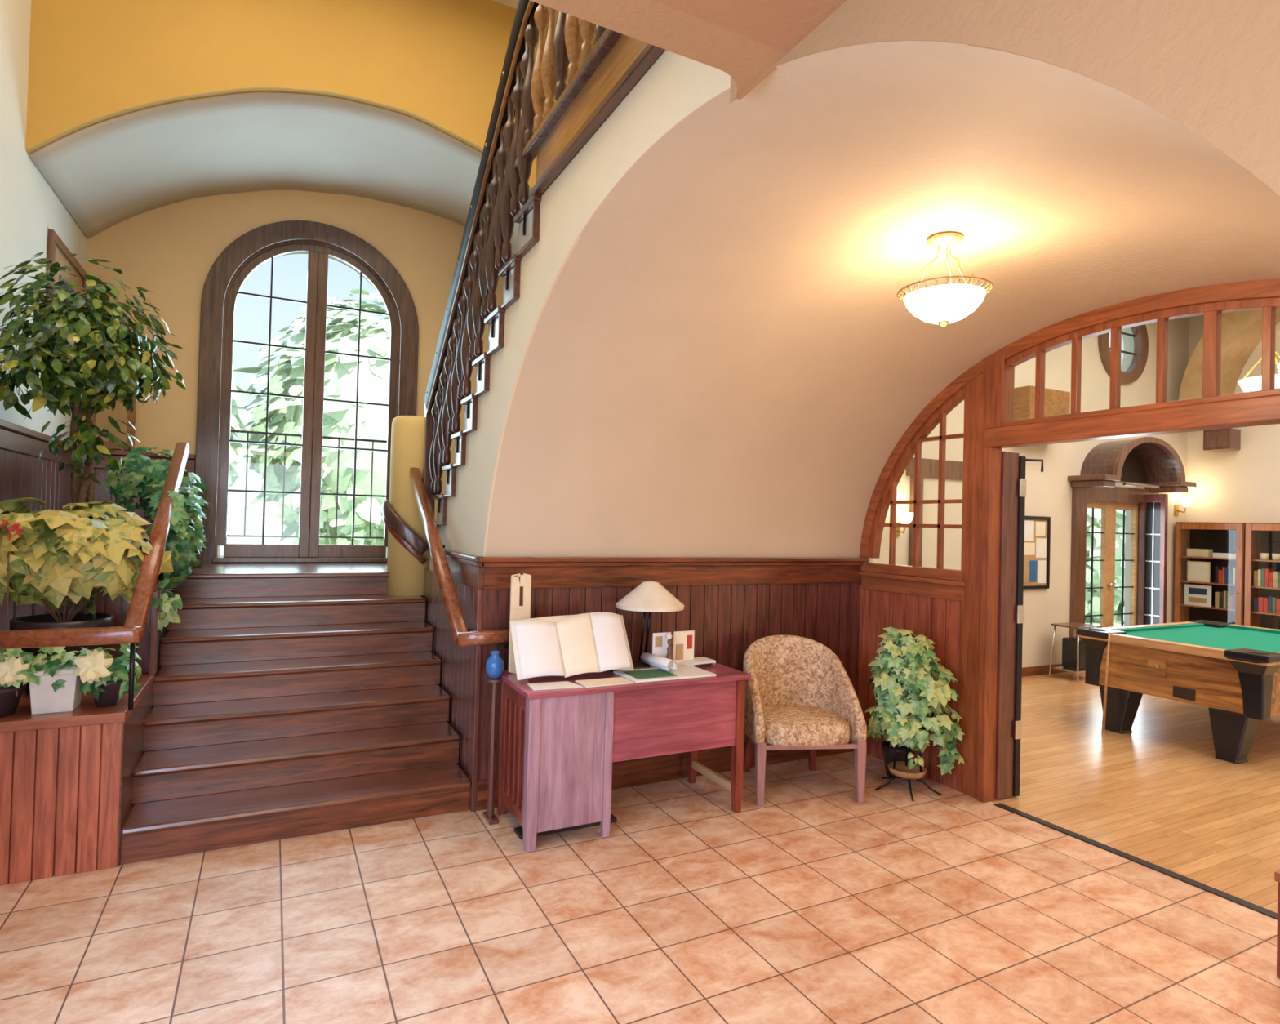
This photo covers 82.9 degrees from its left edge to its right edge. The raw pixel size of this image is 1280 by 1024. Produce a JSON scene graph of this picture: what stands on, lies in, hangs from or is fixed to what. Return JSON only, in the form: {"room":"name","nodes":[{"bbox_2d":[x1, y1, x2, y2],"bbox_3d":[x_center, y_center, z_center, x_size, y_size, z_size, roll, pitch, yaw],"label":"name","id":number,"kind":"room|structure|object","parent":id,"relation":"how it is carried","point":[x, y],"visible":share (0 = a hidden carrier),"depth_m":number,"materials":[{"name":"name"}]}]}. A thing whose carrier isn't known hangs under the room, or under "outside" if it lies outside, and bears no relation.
{"room":"entrance hall","nodes":[
{"label":"entrance hall","id":0,"kind":"room"},
{"bbox_2d":[0,0,86,444],"bbox_3d":[-2.155,-1.226,1.202,0.150,5.600,9.700,2,-1,-27],"label":"wall","id":1,"kind":"structure","parent":0,"point":[29,206],"depth_m":4.12,"materials":[{"name":"paint"}]},
{"bbox_2d":[0,418,82,512],"bbox_3d":[-3.175,0.493,3.318,0.063,1.970,5.000,2,-1,-27],"label":"wainscot","id":2,"kind":"structure","parent":1,"relation":"attached to","point":[22,475],"depth_m":4.39,"materials":[{"name":"brown wood"}]},
{"bbox_2d":[44,228,87,344],"bbox_3d":[-4.016,-1.369,5.074,0.030,0.900,0.958,2,-1,-27],"label":"picture frame","id":3,"kind":"object","parent":1,"relation":"attached to","point":[56,248],"visible":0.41,"depth_m":4.94,"materials":[{"name":"brown wood"}]},
{"bbox_2d":[58,275,75,321],"bbox_3d":[-4.019,-1.369,5.078,0.003,0.460,0.460,2,-1,-27],"label":"print","id":4,"kind":"object","parent":3,"relation":"attached to","point":[73,289],"depth_m":5.05,"materials":[{"name":"blue"}]},
{"bbox_2d":[28,92,529,263],"bbox_3d":[-2.303,-2.374,5.738,3.651,1.036,1.483,2,-1,-27],"label":"vault","id":5,"kind":"object","parent":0,"point":[108,173],"visible":0.77,"depth_m":5.36,"materials":[{"name":"paint"}]},
{"bbox_2d":[82,189,503,595],"bbox_3d":[-2.721,-1.164,6.534,3.670,5.600,0.320,2,-1,-27],"label":"wall","id":6,"kind":"structure","parent":0,"point":[170,251],"depth_m":5.92,"materials":[{"name":"paint"}]},
{"bbox_2d":[92,397,136,449],"bbox_3d":[-4.089,-0.701,5.606,0.300,0.425,0.025,2,-1,-27],"label":"picture frame","id":7,"kind":"object","parent":6,"relation":"attached to","point":[100,420],"visible":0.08,"depth_m":5.61,"materials":[{"name":"brown wood"}]},
{"bbox_2d":[95,400,127,442],"bbox_3d":[-4.085,-0.703,5.597,0.200,0.320,0.006,2,-1,-27],"label":"print","id":8,"kind":"object","parent":7,"relation":"attached to","point":[120,413],"depth_m":5.60,"materials":[{"name":"beige"}]},
{"bbox_2d":[80,449,195,536],"bbox_3d":[-3.959,-0.043,5.693,0.770,0.870,0.055,2,-1,-27],"label":"wainscot","id":9,"kind":"structure","parent":6,"relation":"attached to","point":[100,476],"depth_m":5.63,"materials":[{"name":"brown wood"}]},
{"bbox_2d":[193,220,418,563],"bbox_3d":[-2.814,-1.031,6.562,2.300,2.950,0.595,2,-1,-27],"label":"window","id":10,"kind":"structure","parent":6,"relation":"in","point":[224,279],"depth_m":6.27,"materials":[{"name":"brown wood"}]},
{"bbox_2d":[25,0,596,190],"bbox_3d":[-1.942,-2.916,5.058,3.620,2.100,0.060,2,-1,-27],"label":"wall","id":11,"kind":"structure","parent":0,"point":[437,64],"depth_m":4.76,"materials":[{"name":"yellow paint"}]},
{"bbox_2d":[493,0,595,33],"bbox_3d":[-1.377,-3.922,4.012,3.820,0.090,5.600,2,-1,-27],"label":"ceiling","id":12,"kind":"structure","parent":0,"point":[513,3],"depth_m":5.48,"materials":[{"name":"beige paint"}]},
{"bbox_2d":[0,671,1279,1023],"bbox_3d":[3.711,1.809,3.337,12.420,0.100,8.200,2,-1,-27],"label":"floor","id":13,"kind":"structure","parent":0,"point":[811,904],"depth_m":3.01,"materials":[{"name":"tile"}]},
{"bbox_2d":[0,580,173,884],"bbox_3d":[-3.320,0.990,4.382,0.785,1.200,2.930,2,-1,-27],"label":"planter box","id":14,"kind":"object","parent":13,"relation":"on","point":[60,772],"visible":0.46,"depth_m":3.19,"materials":[{"name":"red wood"}]},
{"bbox_2d":[0,648,39,717],"bbox_3d":[-2.830,0.727,3.181,0.365,0.318,0.338,2,-1,-27],"label":"pot","id":15,"kind":"object","parent":14,"relation":"on","point":[9,701],"visible":0.6,"depth_m":3.14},
{"bbox_2d":[0,656,30,696],"bbox_3d":[-2.699,0.711,3.108,0.081,0.186,0.107,1,-1,28],"label":"rose","id":16,"kind":"object","parent":15,"relation":"in","point":[10,667],"visible":0.98,"depth_m":3.10,"materials":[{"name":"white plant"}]},
{"bbox_2d":[27,646,90,714],"bbox_3d":[-2.640,0.748,3.309,0.289,0.289,0.312,1,-1,24],"label":"planter","id":17,"kind":"object","parent":14,"relation":"on","point":[58,691],"visible":0.76,"depth_m":3.21,"materials":[{"name":"white ceramic"}]},
{"bbox_2d":[0,497,173,694],"bbox_3d":[-2.893,0.413,3.708,0.832,0.957,0.702,2,-1,-27],"label":"leaf plant","id":18,"kind":"object","parent":14,"relation":"on","point":[60,558],"visible":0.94,"depth_m":3.54,"materials":[{"name":"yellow plant"}]},
{"bbox_2d":[0,519,23,615],"bbox_3d":[-2.939,0.261,3.370,0.103,0.450,0.067,2,-1,-27],"label":"flower","id":19,"kind":"object","parent":18,"relation":"attached to","point":[14,526],"visible":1,"depth_m":3.37,"materials":[{"name":"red plant"}]},
{"bbox_2d":[0,252,186,507],"bbox_3d":[-2.959,-0.494,3.911,0.832,1.772,0.882,2,-1,-24],"label":"ficus tree","id":20,"kind":"object","parent":14,"relation":"on","point":[82,365],"visible":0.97,"depth_m":3.78,"materials":[{"name":"green plant"}]},
{"bbox_2d":[0,442,189,710],"bbox_3d":[-3.017,0.206,3.886,0.829,1.368,1.808,2,-1,-27],"label":"handrail","id":21,"kind":"object","parent":14,"relation":"on","point":[132,631],"visible":0.87,"depth_m":3.33,"materials":[{"name":"brown wood"}]},
{"bbox_2d":[80,643,142,706],"bbox_3d":[-2.479,0.758,3.367,0.277,0.279,0.288,2,-1,-27],"label":"pot","id":22,"kind":"object","parent":14,"relation":"on","point":[111,687],"visible":0.56,"depth_m":3.34,"materials":[{"name":"green plant"}]},
{"bbox_2d":[72,648,113,690],"bbox_3d":[-2.452,0.712,3.249,0.148,0.200,0.083,2,-1,-27],"label":"rose","id":23,"kind":"object","parent":22,"relation":"in","point":[92,666],"visible":1,"depth_m":3.22,"materials":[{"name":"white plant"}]},
{"bbox_2d":[100,446,209,589],"bbox_3d":[-3.161,0.030,4.692,0.657,0.955,1.527,2,-1,-27],"label":"trailing ivy","id":24,"kind":"object","parent":14,"relation":"on","point":[186,536],"visible":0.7,"depth_m":4.65,"materials":[{"name":"green plant"}]},
{"bbox_2d":[149,578,182,631],"bbox_3d":[-2.733,0.523,4.115,0.236,0.296,0.183,1,-1,32],"label":"trailing ivy","id":25,"kind":"object","parent":14,"relation":"on","point":[168,606],"visible":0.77,"depth_m":4.08,"materials":[{"name":"green plant"}]},
{"bbox_2d":[116,562,471,866],"bbox_3d":[-1.801,1.046,5.178,2.725,1.190,2.943,2,-1,-27],"label":"staircase","id":26,"kind":"structure","parent":13,"relation":"on","point":[287,700],"depth_m":4.15,"materials":[{"name":"brown wood"}]},
{"bbox_2d":[386,415,435,595],"bbox_3d":[-1.752,-0.050,5.567,0.336,1.355,0.336,2,-1,-27],"label":"column","id":27,"kind":"structure","parent":26,"relation":"on","point":[406,578],"depth_m":5.41,"materials":[{"name":"paint"}]},
{"bbox_2d":[381,499,428,564],"bbox_3d":[-1.768,0.148,5.403,0.384,0.480,0.132,1,-1,4],"label":"rail","id":28,"kind":"object","parent":27,"relation":"attached to","point":[400,530],"visible":0.99,"depth_m":5.36,"materials":[{"name":"brown wood"}]},
{"bbox_2d":[482,650,504,824],"bbox_3d":[-0.790,1.199,3.889,0.100,0.900,0.140,2,-1,-27],"label":"post","id":29,"kind":"object","parent":13,"relation":"on","point":[495,668],"visible":0.98,"depth_m":3.87,"materials":[{"name":"brown wood"}]},
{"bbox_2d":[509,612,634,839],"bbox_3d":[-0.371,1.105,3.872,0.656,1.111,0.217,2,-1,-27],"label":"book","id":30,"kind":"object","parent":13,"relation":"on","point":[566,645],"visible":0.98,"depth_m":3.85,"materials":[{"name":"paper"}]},
{"bbox_2d":[496,656,751,852],"bbox_3d":[-0.097,1.282,4.034,1.310,0.775,0.580,2,-1,-27],"label":"desk","id":31,"kind":"object","parent":13,"relation":"on","point":[557,748],"visible":0.94,"depth_m":3.74,"materials":[{"name":"red wood"}]},
{"bbox_2d":[508,573,531,673],"bbox_3d":[-0.656,0.608,3.958,0.115,0.546,0.020,2,-1,-27],"label":"board","id":32,"kind":"object","parent":31,"relation":"on","point":[517,612],"visible":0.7,"depth_m":3.94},
{"bbox_2d":[527,680,582,690],"bbox_3d":[-0.431,0.878,3.666,0.256,0.004,0.141,2,-1,-21],"label":"paper sheet","id":33,"kind":"object","parent":31,"relation":"on","point":[563,684],"visible":1,"depth_m":3.65,"materials":[{"name":"beige paper"}]},
{"bbox_2d":[575,676,634,687],"bbox_3d":[-0.185,0.885,3.768,0.270,0.006,0.145,2,-1,-27],"label":"leaflet","id":34,"kind":"object","parent":31,"relation":"on","point":[616,680],"visible":1,"depth_m":3.75,"materials":[{"name":"beige paper"}]},
{"bbox_2d":[616,581,684,665],"bbox_3d":[0.057,0.653,4.236,0.400,0.494,0.400,2,-1,-27],"label":"desk lamp","id":35,"kind":"object","parent":31,"relation":"on","point":[651,597],"visible":0.85,"depth_m":4.14,"materials":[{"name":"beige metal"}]},
{"bbox_2d":[613,664,716,683],"bbox_3d":[0.131,0.893,4.018,0.500,0.012,0.305,2,-1,-27],"label":"desk mat","id":36,"kind":"object","parent":31,"relation":"on","point":[683,672],"visible":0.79,"depth_m":3.97,"materials":[{"name":"paper"}]},
{"bbox_2d":[608,662,649,671],"bbox_3d":[-0.074,0.886,4.124,0.230,0.020,0.130,2,-1,-27],"label":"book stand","id":37,"kind":"object","parent":36,"relation":"on","point":[636,665],"visible":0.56,"depth_m":4.11,"materials":[{"name":"brown wood"}]},
{"bbox_2d":[622,668,677,679],"bbox_3d":[0.052,0.883,3.953,0.240,0.002,0.190,2,-1,-27],"label":"postcard","id":38,"kind":"object","parent":36,"relation":"on","point":[655,673],"visible":0.93,"depth_m":3.94,"materials":[{"name":"green paper"}]},
{"bbox_2d":[640,652,677,671],"bbox_3d":[0.105,0.845,4.078,0.070,0.064,0.276,2,-1,-33],"label":"paper roll","id":39,"kind":"object","parent":36,"relation":"on","point":[666,664],"visible":1,"depth_m":4.03,"materials":[{"name":"paper"}]},
{"bbox_2d":[665,632,674,660],"bbox_3d":[0.172,0.793,4.176,0.064,0.195,0.064,2,-1,-27],"label":"figurine","id":40,"kind":"object","parent":36,"relation":"on","point":[668,636],"visible":0.77,"depth_m":4.16,"materials":[{"name":"brown wood"}]},
{"bbox_2d":[652,630,694,662],"bbox_3d":[0.196,0.795,4.238,0.271,0.192,0.021,2,-1,-21],"label":"photo card","id":41,"kind":"object","parent":31,"relation":"on","point":[683,641],"visible":0.86,"depth_m":4.24,"materials":[{"name":"paper"}]},
{"bbox_2d":[675,644,683,659],"bbox_3d":[0.232,0.820,4.244,0.050,0.090,0.002,2,-1,-27],"label":"photo","id":42,"kind":"object","parent":41,"relation":"attached to","point":[679,647],"depth_m":4.24,"materials":[{"name":"beige paper"}]},
{"bbox_2d":[677,656,715,666],"bbox_3d":[0.349,0.887,4.276,0.275,0.029,0.135,2,-1,-34],"label":"booklet","id":43,"kind":"object","parent":31,"relation":"on","point":[696,660],"visible":0.9,"depth_m":4.24,"materials":[{"name":"paper"}]},
{"bbox_2d":[742,635,866,805],"bbox_3d":[0.967,1.255,4.506,0.681,0.898,0.594,2,-1,-8],"label":"armchair","id":44,"kind":"object","parent":13,"relation":"on","point":[799,695],"visible":0.98,"depth_m":4.50,"materials":[{"name":"fabric"}]},
{"bbox_2d":[864,633,935,777],"bbox_3d":[1.651,1.254,4.619,0.420,0.939,0.510,2,-1,-27],"label":"leaf plant","id":45,"kind":"object","parent":13,"relation":"on","point":[888,752],"visible":0.03,"depth_m":4.69,"materials":[{"name":"green plant"}]},
{"bbox_2d":[875,727,941,801],"bbox_3d":[1.653,1.471,4.510,0.386,0.499,0.369,2,-1,-27],"label":"plant stand","id":46,"kind":"object","parent":13,"relation":"on","point":[897,768],"visible":0.74,"depth_m":4.47,"materials":[{"name":"metal"}]},
{"bbox_2d":[887,760,926,778],"bbox_3d":[1.656,1.602,4.492,0.230,0.040,0.230,2,-1,-27],"label":"tray","id":47,"kind":"object","parent":46,"relation":"on","point":[901,768],"depth_m":4.48,"materials":[{"name":"wicker"}]},
{"bbox_2d":[864,626,964,774],"bbox_3d":[1.662,1.170,4.493,0.536,0.885,0.563,2,-1,-27],"label":"ivy plant","id":48,"kind":"object","parent":46,"relation":"on","point":[905,687],"visible":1,"depth_m":4.36,"materials":[{"name":"green plant"}]},
{"bbox_2d":[857,278,1279,802],"bbox_3d":[2.514,0.327,3.595,0.148,2.808,3.862,2,-1,-27],"label":"wall","id":49,"kind":"structure","parent":13,"relation":"on","point":[956,610],"depth_m":4.35,"materials":[{"name":"brown wood"}]},
{"bbox_2d":[995,451,1043,799],"bbox_3d":[2.301,0.683,4.432,0.318,2.090,0.078,2,-1,-18],"label":"door","id":50,"kind":"structure","parent":49,"relation":"in","point":[1013,481],"depth_m":4.39,"materials":[{"name":"brown wood"}]},
{"bbox_2d":[1048,622,1102,683],"bbox_3d":[4.861,1.558,8.072,0.458,0.601,0.338,2,-1,-27],"label":"stand","id":51,"kind":"object","parent":13,"relation":"on","point":[1074,625],"visible":0.75,"depth_m":8.02,"materials":[{"name":"metal"}]},
{"bbox_2d":[1053,666,1084,673],"bbox_3d":[4.856,1.750,8.069,0.400,0.015,0.260,2,-1,-27],"label":"shelf","id":52,"kind":"object","parent":51,"relation":"attached to","point":[1060,668],"depth_m":7.97,"materials":[{"name":"wood"}]},
{"bbox_2d":[1062,636,1085,670],"bbox_3d":[4.861,1.574,8.071,0.220,0.334,0.200,2,-1,-27],"label":"waste bin","id":53,"kind":"object","parent":51,"relation":"on","point":[1068,643],"visible":0.64,"depth_m":8.00,"materials":[{"name":"black plastic"}]},
{"bbox_2d":[1101,631,1110,733],"bbox_3d":[3.793,1.388,5.892,0.081,0.820,0.028,2,-1,-27],"label":"pool cue","id":54,"kind":"object","parent":13,"relation":"on","point":[1103,730],"visible":1,"depth_m":5.88,"materials":[{"name":"beige wood"}]},
{"bbox_2d":[994,802,1277,919],"bbox_3d":[2.695,1.727,3.141,0.055,0.009,2.570,2,-1,-27],"label":"threshold strip","id":55,"kind":"object","parent":13,"relation":"on","point":[1252,906],"visible":1,"depth_m":3.54,"materials":[{"name":"brown wood"}]},
{"bbox_2d":[1076,619,1279,763],"bbox_3d":[4.903,1.423,6.024,2.003,0.810,1.340,2,-1,-27],"label":"pool table","id":56,"kind":"object","parent":13,"relation":"on","point":[1233,670],"visible":0.97,"depth_m":5.57,"materials":[{"name":"brown wood"}]},
{"bbox_2d":[1113,622,1279,652],"bbox_3d":[4.907,1.047,6.026,1.800,0.043,1.150,2,-1,-27],"label":"pool table top","id":57,"kind":"object","parent":56,"relation":"on","point":[1225,636],"depth_m":6.17,"materials":[{"name":"fabric"}]},
{"bbox_2d":[1173,521,1245,625],"bbox_3d":[7.256,1.035,9.165,0.352,1.806,0.746,2,-1,-27],"label":"bookcase","id":58,"kind":"object","parent":13,"relation":"on","point":[1220,537],"visible":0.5,"depth_m":9.29,"materials":[{"name":"brown wood"}]},
{"bbox_2d":[1184,583,1211,606],"bbox_3d":[7.131,1.066,9.259,0.018,0.265,0.300,2,-1,-27],"label":"framed photo","id":59,"kind":"object","parent":58,"relation":"on","point":[1194,594],"visible":1,"depth_m":9.25,"materials":[{"name":"paper"}]},
{"bbox_2d":[1188,596,1206,603],"bbox_3d":[7.123,1.123,9.255,0.003,0.060,0.200,2,-1,-27],"label":"photo","id":60,"kind":"object","parent":59,"relation":"attached to","point":[1191,599],"depth_m":9.25,"materials":[{"name":"orange paper"}]},
{"bbox_2d":[1186,560,1210,582],"bbox_3d":[7.144,0.763,9.260,0.023,0.260,0.250,2,-1,-27],"label":"framed notice","id":61,"kind":"object","parent":58,"relation":"on","point":[1198,571],"visible":1,"depth_m":9.25,"materials":[{"name":"beige paper"}]},
{"bbox_2d":[1188,562,1208,580],"bbox_3d":[7.135,0.763,9.255,0.003,0.220,0.210,2,-1,-27],"label":"print","id":62,"kind":"object","parent":61,"relation":"attached to","point":[1197,571],"depth_m":9.25,"materials":[{"name":"beige paper"}]},
{"bbox_2d":[1186,548,1213,556],"bbox_3d":[7.189,0.525,9.300,0.120,0.100,0.240,2,-1,-27],"label":"storage box","id":63,"kind":"object","parent":58,"relation":"on","point":[1190,552],"visible":0.91,"depth_m":9.25,"materials":[{"name":"beige cardboard"}]},
{"bbox_2d":[1212,552,1235,558],"bbox_3d":[7.327,0.545,9.028,0.120,0.060,0.270,2,-1,-27],"label":"game box","id":64,"kind":"object","parent":58,"relation":"on","point":[1226,555],"visible":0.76,"depth_m":9.01,"materials":[{"name":"cardboard"}]},
{"bbox_2d":[1244,522,1279,629],"bbox_3d":[7.600,1.034,8.488,0.352,1.806,0.746,2,-1,-27],"label":"bookcase","id":65,"kind":"object","parent":13,"relation":"on","point":[1260,537],"visible":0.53,"depth_m":8.74,"materials":[{"name":"brown wood"}]},
{"bbox_2d":[1264,568,1274,586],"bbox_3d":[7.529,0.787,8.657,0.160,0.216,0.031,2,-1,-27],"label":"book","id":66,"kind":"object","parent":65,"relation":"on","point":[1267,570],"visible":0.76,"depth_m":8.62,"materials":[{"name":"red paper"}]},
{"bbox_2d":[1274,869,1279,977],"bbox_3d":[2.576,1.526,2.610,0.364,0.385,0.330,2,-1,-27],"label":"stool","id":67,"kind":"object","parent":13,"relation":"on","point":[1277,873],"visible":1,"depth_m":2.66,"materials":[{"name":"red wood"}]},
{"bbox_2d":[653,0,846,53],"bbox_3d":[0.229,-1.181,-0.688,2.390,0.120,4.170,2,-1,-27],"label":"ceiling","id":68,"kind":"structure","parent":0,"point":[781,25],"depth_m":1.58,"materials":[{"name":"paint"}]},
{"bbox_2d":[429,0,1279,571],"bbox_3d":[0.331,0.101,1.679,0.012,3.090,8.300,2,-1,-27],"label":"wall","id":69,"kind":"structure","parent":0,"point":[1211,67],"depth_m":1.24,"materials":[{"name":"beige paint"}]},
{"bbox_2d":[421,548,484,811],"bbox_3d":[-1.288,0.948,4.739,0.066,1.400,1.775,2,-1,-27],"label":"wainscot","id":70,"kind":"structure","parent":69,"relation":"attached to","point":[460,666],"depth_m":4.27,"materials":[{"name":"brown wood"}]},
{"bbox_2d":[408,466,509,648],"bbox_3d":[-1.236,0.189,4.760,0.310,1.145,1.824,2,-1,-27],"label":"handrail","id":71,"kind":"object","parent":70,"relation":"attached to","point":[463,636],"visible":0.89,"depth_m":4.28,"materials":[{"name":"brown wood"}]},
{"bbox_2d":[426,194,542,550],"bbox_3d":[-0.540,-0.565,4.574,1.120,1.740,2.350,2,-1,-27],"label":"staircase","id":72,"kind":"structure","parent":69,"relation":"attached to","point":[527,217],"depth_m":3.89,"materials":[{"name":"brown wood"}]},
{"bbox_2d":[422,0,606,515],"bbox_3d":[-0.646,-1.237,3.595,0.106,2.570,3.960,2,-1,-27],"label":"balustrade","id":73,"kind":"object","parent":72,"relation":"on","point":[531,86],"visible":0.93,"depth_m":3.81,"materials":[{"name":"brown wood"}]},
{"bbox_2d":[530,0,786,103],"bbox_3d":[-0.770,-1.184,1.278,2.390,0.129,0.240,2,-1,-27],"label":"beam","id":74,"kind":"structure","parent":69,"relation":"attached to","point":[745,60],"depth_m":1.66,"materials":[{"name":"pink paint"}]},
{"bbox_2d":[485,40,1279,557],"bbox_3d":[1.295,-0.423,2.977,2.866,1.426,3.841,2,-1,-27],"label":"vault","id":75,"kind":"object","parent":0,"point":[726,359],"visible":0.9,"depth_m":3.23,"materials":[{"name":"paint"}]},
{"bbox_2d":[897,231,993,326],"bbox_3d":[1.245,-0.941,2.962,0.365,0.370,0.365,2,-1,-27],"label":"ceiling lamp","id":76,"kind":"object","parent":75,"relation":"hanging from","point":[942,304],"visible":1,"depth_m":2.88,"materials":[{"name":"white glass"}]},
{"bbox_2d":[872,316,1189,667],"bbox_3d":[4.257,-0.507,8.216,7.070,4.700,0.200,2,-1,-27],"label":"wall","id":77,"kind":"structure","parent":0,"point":[1048,491],"depth_m":8.44,"materials":[{"name":"paint"}]},
{"bbox_2d":[895,511,913,536],"bbox_3d":[2.606,0.124,7.149,0.170,0.240,0.205,2,-1,-27],"label":"wall sconce","id":78,"kind":"object","parent":77,"relation":"attached to","point":[904,517],"visible":0.77,"depth_m":7.09,"materials":[{"name":"white glass"}]},
{"bbox_2d":[906,457,963,569],"bbox_3d":[3.267,0.638,7.571,1.350,2.340,0.050,2,-1,-27],"label":"door","id":79,"kind":"structure","parent":77,"relation":"in","point":[929,467],"depth_m":7.46,"materials":[{"name":"brown wood"}]},
{"bbox_2d":[1023,515,1050,589],"bbox_3d":[4.377,0.455,8.147,0.700,0.820,0.030,2,-1,-27],"label":"notice board","id":80,"kind":"object","parent":77,"relation":"attached to","point":[1037,528],"visible":0.59,"depth_m":8.21,"materials":[{"name":"beige paper"}]},
{"bbox_2d":[1013,385,1070,420],"bbox_3d":[4.449,-1.080,8.062,0.700,0.550,0.250,2,-1,-27],"label":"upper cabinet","id":81,"kind":"object","parent":77,"relation":"attached to","point":[1057,402],"visible":0.39,"depth_m":7.93,"materials":[{"name":"brown wood"}]},
{"bbox_2d":[1022,663,1067,676],"bbox_3d":[3.066,1.752,7.485,4.420,0.100,0.020,2,-1,-27],"label":"baseboard","id":82,"kind":"structure","parent":77,"relation":"attached to","point":[1041,669],"depth_m":8.22,"materials":[{"name":"brown wood"}]},
{"bbox_2d":[1069,486,1159,636],"bbox_3d":[5.813,0.793,8.898,1.710,2.200,0.130,2,-1,-27],"label":"door","id":83,"kind":"structure","parent":77,"relation":"in","point":[1112,499],"depth_m":8.86,"materials":[{"name":"brown wood"}]},
{"bbox_2d":[1097,324,1148,384],"bbox_3d":[5.972,-2.103,8.976,0.980,1.040,0.100,2,-1,-27],"label":"window","id":84,"kind":"structure","parent":77,"relation":"in","point":[1137,366],"depth_m":9.07,"materials":[{"name":"brown wood"}]},
{"bbox_2d":[1067,436,1196,493],"bbox_3d":[5.953,-0.574,8.724,1.890,0.617,0.430,2,-1,-27],"label":"hood","id":85,"kind":"object","parent":77,"relation":"attached to","point":[1152,461],"visible":0.98,"depth_m":8.76,"materials":[{"name":"brown wood"}]},
{"bbox_2d":[1137,493,1168,625],"bbox_3d":[6.373,0.843,9.008,0.060,2.134,0.306,2,-1,-27],"label":"window","id":86,"kind":"structure","parent":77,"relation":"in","point":[1153,513],"depth_m":9.00,"materials":[{"name":"brown wood"}]},
{"bbox_2d":[1173,496,1194,515],"bbox_3d":[7.089,-0.076,9.427,0.170,0.240,0.205,2,-1,-27],"label":"wall sconce","id":87,"kind":"object","parent":77,"relation":"attached to","point":[1185,501],"visible":1,"depth_m":9.39,"materials":[{"name":"white glass"}]},
{"bbox_2d":[1186,315,1279,523],"bbox_3d":[8.767,-0.408,6.917,0.200,4.700,6.200,2,-1,-27],"label":"wall","id":88,"kind":"structure","parent":0,"point":[1242,485],"depth_m":9.11,"materials":[{"name":"paint"}]},
{"bbox_2d":[1203,427,1240,451],"bbox_3d":[7.377,-0.912,9.184,0.256,0.260,0.300,2,-1,-27],"label":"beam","id":89,"kind":"structure","parent":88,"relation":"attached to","point":[1221,439],"depth_m":9.09,"materials":[{"name":"brown wood"}]},
{"bbox_2d":[1204,430,1227,448],"bbox_3d":[7.266,-0.916,9.127,0.006,0.200,0.240,2,-1,-27],"label":"grille","id":90,"kind":"object","parent":89,"relation":"attached to","point":[1213,438],"depth_m":9.13,"materials":[{"name":"brown wood"}]},
{"bbox_2d":[1178,308,1279,399],"bbox_3d":[7.908,-1.968,7.828,0.600,1.400,3.440,2,-1,-27],"label":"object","id":91,"kind":"structure","parent":88,"relation":"attached to","point":[1241,331],"depth_m":8.93,"materials":[{"name":"beige paint"}]},
{"label":"outside","id":92,"kind":"structure","parent":0,"visible":0},
{"bbox_2d":[1084,500,1125,623],"bbox_3d":[15.260,0.681,24.406,7.185,6.933,5.293,2,-1,-31],"label":"tree","id":93,"kind":"object","parent":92,"point":[1097,512],"visible":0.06,"depth_m":22.03,"materials":[{"name":"green plant"}]},
{"bbox_3d":[5.659,-2.813,5.341,6.910,0.100,6.200,2,-1,-27],"label":"ceiling","id":94,"kind":"structure","parent":0,"visible":0},
{"bbox_2d":[1237,351,1279,391],"bbox_3d":[5.775,-1.891,6.610,0.480,1.700,0.480,2,-1,-27],"label":"pendant light","id":95,"kind":"object","parent":94,"relation":"hanging from","point":[1250,384],"visible":0.41,"depth_m":6.57,"materials":[{"name":"white glass"}]},
{"bbox_3d":[0.372,0.982,4.755,2.898,1.420,0.129,2,-1,-27],"label":"wall","id":96,"kind":"structure","parent":0,"visible":0},
{"bbox_2d":[475,556,866,810],"bbox_3d":[0.351,0.990,4.627,2.849,1.400,0.091,2,-1,-27],"label":"wainscot","id":97,"kind":"structure","parent":96,"relation":"attached to","point":[731,603],"depth_m":4.65,"materials":[{"name":"brown wood"}]},
{"bbox_3d":[-0.161,-2.602,1.532,3.620,2.735,0.120,2,-1,-27],"label":"wall","id":98,"kind":"structure","parent":0,"visible":0},
{"bbox_2d":[514,28,665,197],"bbox_3d":[0.385,-1.580,2.941,1.270,0.310,1.900,2,-1,-27],"label":"stair stringer","id":99,"kind":"object","parent":98,"relation":"attached to","point":[617,62],"visible":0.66,"depth_m":2.75,"materials":[{"name":"brown wood"}]},
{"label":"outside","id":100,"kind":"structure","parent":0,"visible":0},
{"bbox_2d":[1084,619,1124,626],"bbox_3d":[-7.115,3.038,25.036,38.000,0.100,36.300,2,-1,-27],"label":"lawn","id":101,"kind":"structure","parent":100,"point":[1086,622],"depth_m":22.82,"materials":[{"name":"green plant"}]},
{"bbox_2d":[228,371,254,486],"bbox_3d":[-12.105,-1.363,14.837,7.212,8.152,5.406,2,-1,-13],"label":"tree","id":102,"kind":"object","parent":101,"relation":"on","point":[240,416],"visible":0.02,"depth_m":16.22,"materials":[{"name":"green plant"}]},
{"bbox_2d":[232,288,390,555],"bbox_3d":[-6.771,-1.528,19.940,6.084,8.908,7.582,1,-1,43],"label":"tree","id":103,"kind":"object","parent":101,"relation":"on","point":[340,371],"visible":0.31,"depth_m":17.60,"materials":[{"name":"green plant"}]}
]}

